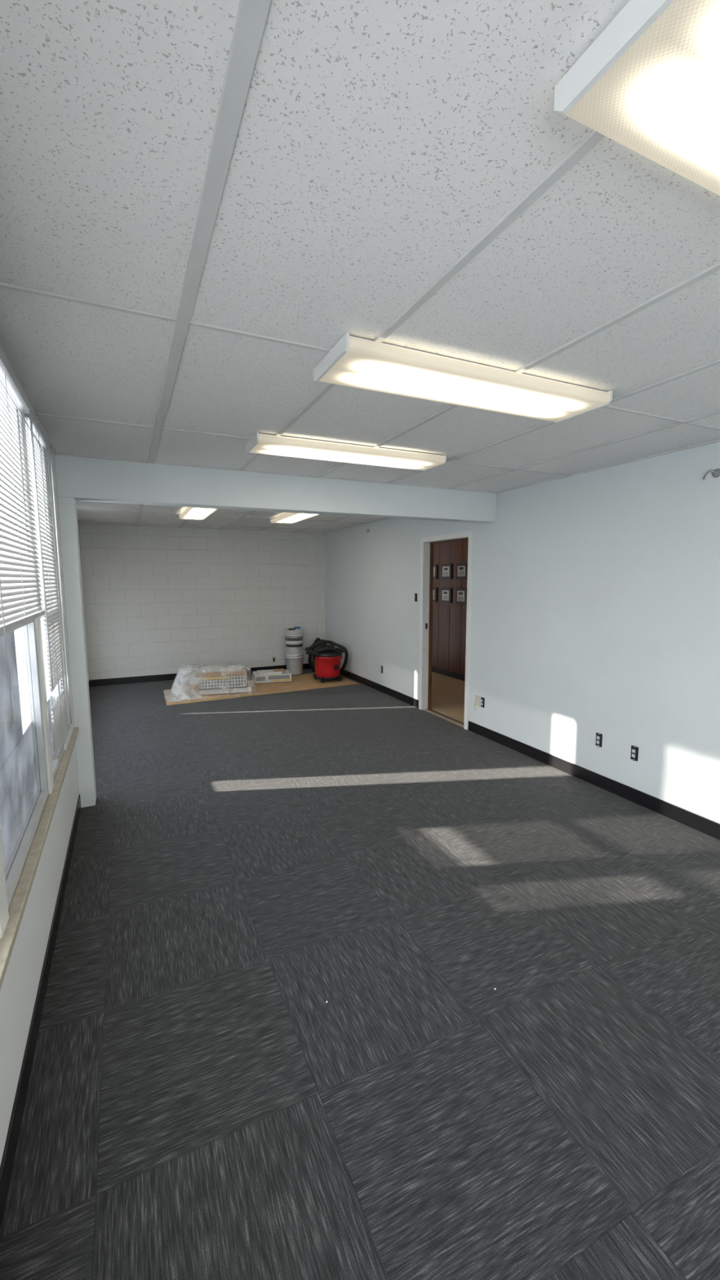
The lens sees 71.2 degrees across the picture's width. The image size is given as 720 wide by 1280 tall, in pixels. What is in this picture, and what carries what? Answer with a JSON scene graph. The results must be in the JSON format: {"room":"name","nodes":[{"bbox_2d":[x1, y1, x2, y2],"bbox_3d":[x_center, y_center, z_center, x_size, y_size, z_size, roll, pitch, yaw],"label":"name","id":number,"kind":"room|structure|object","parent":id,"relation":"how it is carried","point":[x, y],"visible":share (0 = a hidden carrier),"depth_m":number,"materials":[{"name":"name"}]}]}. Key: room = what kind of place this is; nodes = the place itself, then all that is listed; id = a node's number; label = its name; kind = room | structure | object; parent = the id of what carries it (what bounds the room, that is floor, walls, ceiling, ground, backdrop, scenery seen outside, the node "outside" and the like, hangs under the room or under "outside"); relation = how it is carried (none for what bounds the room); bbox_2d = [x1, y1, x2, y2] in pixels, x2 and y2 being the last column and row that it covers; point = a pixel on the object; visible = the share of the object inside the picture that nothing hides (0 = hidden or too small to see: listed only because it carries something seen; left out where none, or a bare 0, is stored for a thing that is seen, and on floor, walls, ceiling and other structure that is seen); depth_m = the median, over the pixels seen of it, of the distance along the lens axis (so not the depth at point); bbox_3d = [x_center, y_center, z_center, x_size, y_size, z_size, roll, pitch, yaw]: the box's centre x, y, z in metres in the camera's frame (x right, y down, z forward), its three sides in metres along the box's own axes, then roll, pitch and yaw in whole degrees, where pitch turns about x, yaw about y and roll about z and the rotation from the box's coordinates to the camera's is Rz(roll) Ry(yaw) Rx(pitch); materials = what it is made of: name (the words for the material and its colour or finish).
{"room":"empty office room","nodes":[
{"label":"empty office room","id":0,"kind":"room"},
{"bbox_2d":[0,398,79,1166],"bbox_3d":[-0.719,0.321,0.585,0.120,2.373,6.390,-3,8,-25],"label":"wall","id":1,"kind":"structure","parent":0,"point":[20,986],"depth_m":1.87,"materials":[{"name":"paint"}]},
{"bbox_2d":[0,381,53,938],"bbox_3d":[-1.299,-0.088,1.803,0.110,1.765,1.160,-3,8,-25],"label":"window","id":2,"kind":"structure","parent":1,"relation":"in","point":[23,800],"depth_m":2.09,"materials":[{"name":"glass"}]},
{"bbox_2d":[0,350,53,729],"bbox_3d":[-1.236,-0.346,1.812,0.052,1.245,1.020,-3,8,-25],"label":"window blind","id":3,"kind":"object","parent":2,"relation":"attached to","point":[20,594],"visible":1,"depth_m":1.86,"materials":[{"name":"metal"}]},
{"bbox_2d":[0,727,79,990],"bbox_3d":[-0.664,0.934,0.710,0.038,0.027,6.037,-3,8,-25],"label":"window sill","id":4,"kind":"structure","parent":1,"relation":"attached to","point":[17,907],"depth_m":1.75,"materials":[{"name":"beige wood"}]},
{"bbox_2d":[0,794,80,1233],"bbox_3d":[-0.626,1.454,0.680,0.008,0.100,6.237,-3,8,-25],"label":"baseboard","id":5,"kind":"structure","parent":1,"relation":"attached to","point":[11,1144],"depth_m":1.64,"materials":[{"name":"plastic"}]},
{"bbox_2d":[25,420,64,779],"bbox_3d":[-1.645,-0.182,2.590,0.050,1.765,0.570,-3,8,-25],"label":"window","id":6,"kind":"structure","parent":1,"relation":"in","point":[55,763],"depth_m":2.75,"materials":[{"name":"metal"}]},
{"bbox_2d":[24,410,71,759],"bbox_3d":[-1.600,-0.255,2.613,0.052,1.617,0.590,-3,8,-25],"label":"window blind","id":7,"kind":"object","parent":6,"relation":"attached to","point":[60,726],"visible":0.86,"depth_m":2.61,"materials":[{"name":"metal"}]},
{"bbox_2d":[57,497,96,807],"bbox_3d":[-1.935,0.112,3.454,0.096,2.105,0.153,-3,8,-25],"label":"column","id":8,"kind":"structure","parent":0,"point":[67,506],"depth_m":3.38,"materials":[{"name":"paint"}]},
{"bbox_2d":[77,523,88,681],"bbox_3d":[-3.088,-0.242,5.283,0.186,2.373,4.495,-3,8,-25],"label":"wall","id":9,"kind":"structure","parent":0,"point":[77,523],"depth_m":7.24,"materials":[{"name":"paint"}]},
{"bbox_2d":[78,523,325,679],"bbox_3d":[-2.350,-0.592,8.150,3.960,2.373,0.120,-3,8,-25],"label":"wall","id":10,"kind":"structure","parent":0,"point":[157,600],"depth_m":7.96,"materials":[{"name":"white brick"}]},
{"bbox_2d":[89,662,311,686],"bbox_3d":[-2.314,0.543,8.232,3.732,0.100,0.008,-3,8,-25],"label":"baseboard","id":11,"kind":"structure","parent":10,"relation":"attached to","point":[116,681],"depth_m":7.78,"materials":[{"name":"plastic"}]},
{"bbox_2d":[271,656,275,662],"bbox_3d":[-1.471,0.335,8.598,0.070,0.100,0.014,-3,8,-25],"label":"wall outlet","id":12,"kind":"object","parent":10,"relation":"attached to","point":[273,659],"visible":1,"depth_m":8.59,"materials":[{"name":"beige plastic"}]},
{"bbox_2d":[0,668,719,1279],"bbox_3d":[0.577,1.174,3.799,5.500,0.100,11.100,-3,8,-25],"label":"floor","id":13,"kind":"structure","parent":0,"point":[197,1106],"depth_m":1.83,"materials":[{"name":"carpet"}]},
{"bbox_2d":[163,672,359,705],"bbox_3d":[-1.480,0.678,7.478,2.769,0.003,1.183,-4,8,-28],"label":"paper sheet","id":14,"kind":"object","parent":13,"relation":"on","point":[300,682],"visible":0.55,"depth_m":7.33,"materials":[{"name":"beige cardboard"}]},
{"bbox_2d":[164,664,251,702],"bbox_3d":[-2.079,0.532,7.019,1.255,0.388,0.865,-3,8,-25],"label":"package","id":15,"kind":"object","parent":14,"relation":"on","point":[223,679],"visible":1,"depth_m":6.87,"materials":[{"name":"plastic"}]},
{"bbox_2d":[252,668,291,683],"bbox_3d":[-1.376,0.546,7.840,0.560,0.160,0.398,-2,7,-17],"label":"carton","id":16,"kind":"object","parent":14,"relation":"on","point":[277,675],"visible":1,"depth_m":7.68,"materials":[{"name":"cardboard"}]},
{"bbox_2d":[304,640,348,682],"bbox_3d":[-0.515,0.318,7.832,0.670,0.622,0.474,-3,8,-25],"label":"shop vacuum","id":17,"kind":"object","parent":14,"relation":"on","point":[327,659],"visible":1,"depth_m":7.68,"materials":[{"name":"red plastic"}]},
{"bbox_2d":[284,650,304,675],"bbox_3d":[-1.088,0.376,8.383,0.326,0.366,0.317,-3,8,-25],"label":"plastic bucket","id":18,"kind":"object","parent":13,"relation":"on","point":[294,660],"visible":0.84,"depth_m":8.27,"materials":[{"name":"plastic"}]},
{"bbox_2d":[284,626,303,652],"bbox_3d":[-1.089,-0.012,8.336,0.326,0.410,0.317,-3,8,-25],"label":"plastic bucket","id":19,"kind":"object","parent":18,"relation":"on","point":[294,636],"visible":1,"depth_m":8.23,"materials":[{"name":"plastic"}]},
{"bbox_2d":[307,637,326,671],"bbox_3d":[-0.691,0.244,8.536,0.384,0.581,0.328,-3,8,-25],"label":"tool bag","id":20,"kind":"object","parent":13,"relation":"on","point":[310,660],"visible":0.37,"depth_m":8.44,"materials":[{"name":"fabric"}]},
{"bbox_2d":[0,0,719,532],"bbox_3d":[-0.079,-1.222,3.111,3.990,0.080,10.932,-3,8,-25],"label":"ceiling","id":21,"kind":"structure","parent":0,"point":[377,142],"depth_m":1.18,"materials":[{"name":"tile"}]},
{"bbox_2d":[178,506,217,520],"bbox_3d":[-1.850,-1.467,5.761,0.300,0.051,1.250,-3,8,-25],"label":"fluorescent ceiling light","id":22,"kind":"object","parent":21,"relation":"attached to","point":[190,513],"visible":0.57,"depth_m":5.74,"materials":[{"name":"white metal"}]},
{"bbox_2d":[53,454,496,523],"bbox_3d":[-0.371,-1.158,4.034,3.554,0.268,0.153,-3,8,-25],"label":"ceiling beam","id":23,"kind":"structure","parent":21,"relation":"attached to","point":[79,478],"depth_m":3.77,"materials":[{"name":"white paint"}]},
{"bbox_2d":[270,512,319,524],"bbox_3d":[-0.786,-1.522,6.197,0.320,0.051,1.250,-3,8,-25],"label":"fluorescent ceiling light","id":24,"kind":"object","parent":21,"relation":"attached to","point":[288,517],"visible":0.57,"depth_m":6.23,"materials":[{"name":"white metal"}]},
{"bbox_2d":[245,432,446,471],"bbox_3d":[-0.060,-1.151,3.119,1.234,0.051,0.285,-3,8,-25],"label":"fluorescent ceiling light","id":25,"kind":"object","parent":21,"relation":"attached to","point":[260,443],"visible":1,"depth_m":3.02,"materials":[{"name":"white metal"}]},
{"bbox_2d":[0,0,719,533],"bbox_3d":[-0.056,-1.179,3.127,3.740,0.009,10.732,-3,8,-25],"label":"grid","id":26,"kind":"object","parent":21,"relation":"attached to","point":[251,15],"depth_m":1.41,"materials":[{"name":"white metal"}]},
{"bbox_2d":[313,332,612,422],"bbox_3d":[0.449,-1.021,2.031,1.234,0.051,0.320,-3,8,-25],"label":"fluorescent ceiling light","id":27,"kind":"object","parent":21,"relation":"attached to","point":[353,362],"visible":1,"depth_m":1.93,"materials":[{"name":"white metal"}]},
{"bbox_2d":[554,0,719,195],"bbox_3d":[0.942,-0.888,0.930,1.230,0.051,0.323,-3,8,-25],"label":"fluorescent ceiling light","id":28,"kind":"object","parent":21,"relation":"attached to","point":[649,83],"visible":1,"depth_m":0.77,"materials":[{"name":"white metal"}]},
{"bbox_2d":[431,539,468,675],"bbox_3d":[1.777,-0.516,7.435,0.102,2.373,5.200,-3,8,-25],"label":"wall","id":29,"kind":"structure","parent":0,"point":[449,620],"depth_m":8.05,"materials":[{"name":"brown wood"}]},
{"bbox_2d":[432,587,437,602],"bbox_3d":[1.212,-0.764,8.473,0.026,0.240,0.280,-3,8,-25],"label":"wall plaque","id":30,"kind":"object","parent":29,"relation":"attached to","point":[434,589],"visible":0.35,"depth_m":8.38,"materials":[{"name":"black plastic"}]},
{"bbox_2d":[433,564,437,578],"bbox_3d":[1.211,-1.142,8.428,0.026,0.240,0.280,-3,8,-25],"label":"wall plaque","id":31,"kind":"object","parent":29,"relation":"attached to","point":[435,566],"visible":0.34,"depth_m":8.33,"materials":[{"name":"black plastic"}]},
{"bbox_2d":[440,563,452,578],"bbox_3d":[1.384,-1.097,8.058,0.026,0.240,0.280,-3,8,-25],"label":"wall plaque","id":32,"kind":"object","parent":29,"relation":"attached to","point":[446,569],"visible":1,"depth_m":8.04,"materials":[{"name":"black plastic"}]},
{"bbox_2d":[440,587,452,603],"bbox_3d":[1.385,-0.720,8.104,0.026,0.240,0.280,-3,8,-25],"label":"wall plaque","id":33,"kind":"object","parent":29,"relation":"attached to","point":[446,593],"visible":1,"depth_m":8.08,"materials":[{"name":"black plastic"}]},
{"bbox_2d":[431,665,465,681],"bbox_3d":[1.730,0.616,7.549,0.012,0.100,5.200,-3,8,-25],"label":"baseboard","id":34,"kind":"structure","parent":29,"relation":"attached to","point":[436,669],"depth_m":8.16,"materials":[{"name":"plastic"}]},
{"bbox_2d":[455,587,466,604],"bbox_3d":[1.558,-0.676,7.735,0.026,0.240,0.280,-3,8,-25],"label":"wall plaque","id":35,"kind":"object","parent":29,"relation":"attached to","point":[460,593],"visible":0.98,"depth_m":7.72,"materials":[{"name":"black plastic"}]},
{"bbox_2d":[456,563,467,578],"bbox_3d":[1.557,-1.053,7.689,0.026,0.240,0.280,-3,8,-25],"label":"wall plaque","id":36,"kind":"object","parent":29,"relation":"attached to","point":[461,568],"visible":0.98,"depth_m":7.67,"materials":[{"name":"black plastic"}]},
{"bbox_2d":[324,441,719,823],"bbox_3d":[1.688,-0.108,4.072,0.100,2.373,10.732,-3,8,-25],"label":"wall","id":37,"kind":"structure","parent":0,"point":[595,608],"depth_m":3.85,"materials":[{"name":"paint"}]},
{"bbox_2d":[414,593,417,601],"bbox_3d":[0.669,-0.514,6.083,0.022,0.100,0.050,-3,8,-25],"label":"light switch","id":38,"kind":"object","parent":37,"relation":"attached to","point":[415,594],"visible":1,"depth_m":6.07,"materials":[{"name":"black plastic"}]},
{"bbox_2d":[418,530,473,729],"bbox_3d":[0.978,-0.130,5.611,0.138,2.050,0.965,-3,8,-25],"label":"door frame","id":39,"kind":"structure","parent":37,"relation":"attached to","point":[426,543],"depth_m":5.91,"materials":[{"name":"paint"}]},
{"bbox_2d":[474,694,479,711],"bbox_3d":[1.177,0.642,5.104,0.043,0.162,0.060,-3,8,-25],"label":"cable wall plate","id":40,"kind":"object","parent":37,"relation":"attached to","point":[477,697],"visible":1,"depth_m":5.10,"materials":[{"name":"beige plastic"}]},
{"bbox_2d":[480,697,484,707],"bbox_3d":[1.224,0.624,5.035,0.014,0.108,0.054,-3,8,-25],"label":"wall outlet","id":41,"kind":"object","parent":37,"relation":"attached to","point":[482,700],"visible":1,"depth_m":5.03,"materials":[{"name":"black plastic"}]},
{"bbox_2d":[340,669,719,839],"bbox_3d":[1.642,1.023,4.186,0.008,0.100,10.732,-3,8,-25],"label":"baseboard","id":42,"kind":"structure","parent":37,"relation":"attached to","point":[701,824],"depth_m":3.88,"materials":[{"name":"plastic"}]},
{"bbox_2d":[595,732,602,746],"bbox_3d":[1.801,0.755,3.800,0.014,0.108,0.054,-3,8,-25],"label":"wall outlet","id":43,"kind":"object","parent":37,"relation":"attached to","point":[598,735],"visible":1,"depth_m":3.79,"materials":[{"name":"black plastic"}]},
{"bbox_2d":[630,745,638,760],"bbox_3d":[1.925,0.796,3.535,0.014,0.108,0.054,-3,8,-25],"label":"wall outlet","id":44,"kind":"object","parent":37,"relation":"attached to","point":[634,750],"visible":1,"depth_m":3.53,"materials":[{"name":"black plastic"}]},
{"bbox_2d":[702,468,719,479],"bbox_3d":[2.071,-0.977,2.961,0.090,0.056,0.043,6,9,39],"label":"bracket","id":45,"kind":"object","parent":37,"relation":"attached to","point":[716,473],"visible":1,"depth_m":2.95,"materials":[{"name":"metal"}]}
]}

